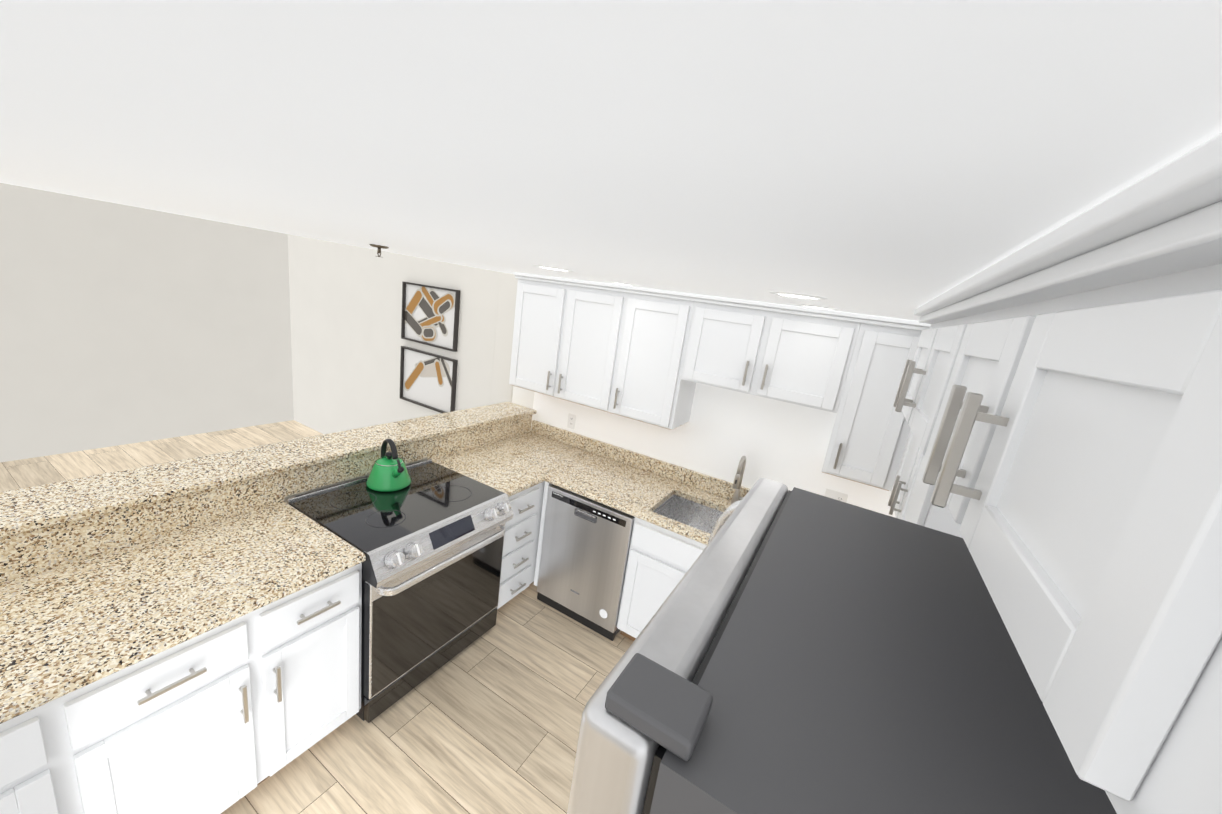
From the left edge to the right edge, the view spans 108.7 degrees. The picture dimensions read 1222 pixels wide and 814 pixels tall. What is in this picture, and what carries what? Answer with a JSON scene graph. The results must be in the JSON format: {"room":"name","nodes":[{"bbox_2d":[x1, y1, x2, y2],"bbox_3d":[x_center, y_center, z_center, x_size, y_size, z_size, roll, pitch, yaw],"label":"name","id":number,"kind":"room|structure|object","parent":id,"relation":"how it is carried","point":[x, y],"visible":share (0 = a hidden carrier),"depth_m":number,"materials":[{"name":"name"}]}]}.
{"room":"kitchen","nodes":[
{"label":"kitchen","id":0,"kind":"room"},
{"bbox_2d":[0,183,293,461],"bbox_3d":[-5.395,-0.684,2.925,0.120,2.550,5.730,15,15,28],"label":"wall","id":1,"kind":"structure","parent":0,"point":[120,324],"depth_m":4.21,"materials":[{"name":"paint"}]},
{"bbox_2d":[0,420,633,813],"bbox_3d":[-2.671,1.384,1.665,6.910,0.100,5.970,15,15,28],"label":"floor","id":2,"kind":"structure","parent":0,"point":[488,722],"depth_m":2.10,"materials":[{"name":"brown wood"}]},
{"bbox_2d":[0,698,83,813],"bbox_3d":[-1.859,1.119,1.166,0.632,0.864,0.440,15,15,28],"label":"base cabinet","id":3,"kind":"object","parent":2,"relation":"on","point":[37,775],"depth_m":1.12,"materials":[{"name":"white wood"}]},
{"bbox_2d":[60,563,361,813],"bbox_3d":[-1.547,1.034,1.702,0.632,0.864,0.812,15,15,28],"label":"base cabinet","id":4,"kind":"object","parent":2,"relation":"on","point":[220,719],"depth_m":1.47,"materials":[{"name":"white wood"}]},
{"bbox_2d":[287,459,513,722],"bbox_3d":[-1.093,0.909,2.368,0.744,0.918,0.808,15,15,28],"label":"stove","id":5,"kind":"object","parent":2,"relation":"on","point":[428,541],"visible":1,"depth_m":2.13,"materials":[{"name":"black metal"}]},
{"bbox_2d":[366,439,411,491],"bbox_3d":[-1.180,0.301,2.358,0.264,0.256,0.224,15,15,28],"label":"kettle","id":6,"kind":"object","parent":5,"relation":"on","point":[389,472],"visible":1,"depth_m":2.31,"materials":[{"name":"green metal"}]},
{"bbox_2d":[497,482,543,608],"bbox_3d":[-0.856,0.846,2.886,0.632,0.864,0.322,15,15,28],"label":"base cabinet","id":7,"kind":"object","parent":2,"relation":"on","point":[521,532],"depth_m":2.74,"materials":[{"name":"white wood"}]},
{"bbox_2d":[532,481,544,582],"bbox_3d":[-0.607,0.778,3.314,0.632,0.864,0.678,15,15,28],"label":"base cabinet","id":8,"kind":"object","parent":2,"relation":"on","point":[541,502],"depth_m":2.94,"materials":[{"name":"white wood"}]},
{"bbox_2d":[0,427,547,723],"bbox_3d":[-1.146,0.430,2.165,0.670,0.193,3.088,15,15,28],"label":"countertop","id":9,"kind":"structure","parent":8,"relation":"on","point":[86,601],"depth_m":1.54,"materials":[{"name":"stone"}]},
{"bbox_2d":[480,415,749,544],"bbox_3d":[0.380,0.600,2.721,2.787,0.362,0.658,15,15,28],"label":"countertop","id":10,"kind":"structure","parent":8,"relation":"on","point":[688,503],"depth_m":2.91,"materials":[{"name":"stone"}]},
{"bbox_2d":[731,456,745,503],"bbox_3d":[0.815,0.469,2.675,0.130,0.345,0.156,15,15,28],"label":"faucet","id":11,"kind":"object","parent":10,"relation":"on","point":[738,478],"visible":0.79,"depth_m":2.70,"materials":[{"name":"silver metal"}]},
{"bbox_2d":[537,484,634,640],"bbox_3d":[-0.044,0.933,3.012,0.610,0.856,0.619,15,15,28],"label":"dishwasher","id":12,"kind":"object","parent":2,"relation":"on","point":[586,542],"visible":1,"depth_m":2.73,"materials":[{"name":"grey metal"}]},
{"bbox_2d":[534,481,645,636],"bbox_3d":[-0.017,0.933,3.018,0.717,0.864,0.638,15,15,28],"label":"base cabinet","id":13,"kind":"object","parent":2,"relation":"on","point":[639,527],"depth_m":2.61,"materials":[{"name":"white wood"}]},
{"bbox_2d":[626,521,706,640],"bbox_3d":[0.593,1.100,2.689,0.850,0.864,0.638,15,15,28],"label":"base cabinet","id":14,"kind":"object","parent":2,"relation":"on","point":[660,561],"depth_m":2.48,"materials":[{"name":"white wood"}]},
{"bbox_2d":[567,478,1116,813],"bbox_3d":[0.327,1.091,0.752,0.793,1.709,0.760,15,15,28],"label":"fridge","id":15,"kind":"object","parent":2,"relation":"on","point":[795,650],"visible":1,"depth_m":0.44,"materials":[{"name":"grey metal"}]},
{"bbox_2d":[285,458,427,502],"bbox_3d":[-1.555,0.749,2.460,0.148,1.058,3.078,15,15,28],"label":"wall","id":16,"kind":"structure","parent":0,"point":[297,494],"depth_m":2.30,"materials":[{"name":"paint"}]},
{"bbox_2d":[0,402,536,537],"bbox_3d":[-1.521,0.216,2.338,0.320,0.032,3.108,15,15,28],"label":"bar","id":17,"kind":"object","parent":16,"relation":"on","point":[22,510],"visible":1,"depth_m":1.89,"materials":[{"name":"beige stone"}]},
{"bbox_2d":[288,234,895,517],"bbox_3d":[-1.033,-0.288,3.854,6.910,2.550,0.132,15,15,28],"label":"wall","id":18,"kind":"structure","parent":0,"point":[347,341],"depth_m":3.86,"materials":[{"name":"paint"}]},
{"bbox_2d":[400,346,457,412],"bbox_3d":[-1.763,-0.257,4.198,0.758,0.530,0.040,15,15,28],"label":"framed artwork","id":19,"kind":"object","parent":18,"relation":"attached to","point":[428,380],"visible":0.96,"depth_m":4.20,"materials":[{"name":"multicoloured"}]},
{"bbox_2d":[401,281,460,351],"bbox_3d":[-1.685,-0.846,4.059,0.745,0.540,0.040,15,15,28],"label":"framed artwork","id":20,"kind":"object","parent":18,"relation":"attached to","point":[430,315],"visible":1,"depth_m":4.05,"materials":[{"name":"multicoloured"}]},
{"bbox_2d":[567,413,575,428],"bbox_3d":[-0.309,0.112,3.426,0.072,0.118,0.010,15,15,28],"label":"electrical outlet","id":21,"kind":"object","parent":18,"relation":"attached to","point":[571,421],"visible":1,"depth_m":3.42,"materials":[{"name":"white plastic"}]},
{"bbox_2d":[509,272,640,415],"bbox_3d":[-0.225,-0.467,3.098,0.970,0.808,0.328,15,15,28],"label":"upper cabinet","id":22,"kind":"object","parent":18,"relation":"attached to","point":[572,338],"depth_m":2.93,"materials":[{"name":"white wood"}]},
{"bbox_2d":[621,288,696,429],"bbox_3d":[0.312,-0.321,2.808,0.437,0.808,0.328,15,15,28],"label":"upper cabinet","id":23,"kind":"object","parent":18,"relation":"attached to","point":[650,356],"depth_m":2.66,"materials":[{"name":"white wood"}]},
{"bbox_2d":[681,294,864,415],"bbox_3d":[0.883,-0.323,2.474,0.846,0.492,0.328,15,15,28],"label":"upper cabinet","id":24,"kind":"object","parent":18,"relation":"attached to","point":[803,356],"depth_m":2.31,"materials":[{"name":"white wood"}]},
{"bbox_2d":[824,488,847,502],"bbox_3d":[1.304,0.547,2.554,0.118,0.118,0.012,15,15,28],"label":"electrical outlet","id":25,"kind":"object","parent":18,"relation":"attached to","point":[836,495],"visible":0.52,"depth_m":2.54,"materials":[{"name":"white plastic"}]},
{"bbox_2d":[821,315,930,490],"bbox_3d":[1.334,-0.042,2.256,0.407,0.808,0.328,15,15,28],"label":"upper cabinet","id":26,"kind":"object","parent":18,"relation":"attached to","point":[867,443],"depth_m":2.11,"materials":[{"name":"white wood"}]},
{"bbox_2d":[0,0,1221,320],"bbox_3d":[-0.833,-0.510,0.292,3.380,0.410,5.730,15,15,28],"label":"ceiling","id":27,"kind":"structure","parent":0,"point":[896,158],"depth_m":0.27,"materials":[{"name":"paint"}]},
{"bbox_2d":[369,244,388,257],"bbox_3d":[-1.107,-0.744,2.091,0.084,0.052,0.084,15,15,28],"label":"sprinkler","id":28,"kind":"object","parent":27,"relation":"attached to","point":[379,247],"visible":1,"depth_m":2.08,"materials":[{"name":"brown metal"}]},
{"bbox_2d":[532,264,573,271],"bbox_3d":[-0.249,-0.595,1.883,0.184,0.006,0.184,15,15,28],"label":"recessed light","id":29,"kind":"object","parent":27,"relation":"in","point":[553,268],"visible":1,"depth_m":1.84,"materials":[{"name":"white plastic"}]},
{"bbox_2d":[606,281,637,285],"bbox_3d":[0.062,-0.684,2.435,0.184,0.006,0.184,15,15,28],"label":"recessed light","id":30,"kind":"object","parent":27,"relation":"in","point":[620,283],"visible":0.98,"depth_m":2.38,"materials":[{"name":"white plastic"}]},
{"bbox_2d":[769,291,827,299],"bbox_3d":[0.615,-0.366,1.445,0.184,0.006,0.184,15,15,28],"label":"recessed light","id":31,"kind":"object","parent":27,"relation":"in","point":[799,295],"visible":1,"depth_m":1.41,"materials":[{"name":"white plastic"}]},
{"bbox_2d":[796,304,839,309],"bbox_3d":[0.934,-0.451,1.982,0.184,0.006,0.184,15,15,28],"label":"recessed light","id":32,"kind":"object","parent":27,"relation":"in","point":[817,307],"visible":1,"depth_m":1.93,"materials":[{"name":"white plastic"}]},
{"bbox_3d":[0.415,0.901,-0.212,0.120,2.550,5.730,15,15,28],"label":"wall","id":33,"kind":"structure","parent":0,"visible":0},
{"bbox_2d":[888,452,927,526],"bbox_3d":[1.346,0.117,1.605,0.328,0.808,0.853,15,15,28],"label":"upper cabinet","id":34,"kind":"object","parent":33,"relation":"attached to","point":[902,500],"depth_m":1.70,"materials":[{"name":"white wood"}]},
{"bbox_2d":[893,298,935,411],"bbox_3d":[1.006,-0.057,1.038,0.468,0.302,0.408,15,15,28],"label":"upper cabinet","id":35,"kind":"object","parent":33,"relation":"attached to","point":[924,309],"depth_m":1.07,"materials":[{"name":"white wood"}]},
{"bbox_2d":[900,284,959,455],"bbox_3d":[0.851,-0.015,0.773,0.468,0.302,0.459,15,15,28],"label":"upper cabinet","id":36,"kind":"object","parent":33,"relation":"attached to","point":[942,306],"depth_m":1.01,"materials":[{"name":"white wood"}]},
{"bbox_2d":[904,251,1015,515],"bbox_3d":[0.684,0.030,0.487,0.468,0.302,0.459,15,15,28],"label":"upper cabinet","id":37,"kind":"object","parent":33,"relation":"attached to","point":[974,304],"depth_m":0.69,"materials":[{"name":"white wood"}]},
{"bbox_2d":[924,132,1221,813],"bbox_3d":[0.519,0.075,0.204,0.468,0.302,0.450,15,15,28],"label":"upper cabinet","id":38,"kind":"object","parent":33,"relation":"attached to","point":[1058,401],"depth_m":0.24,"materials":[{"name":"white wood"}]}
]}

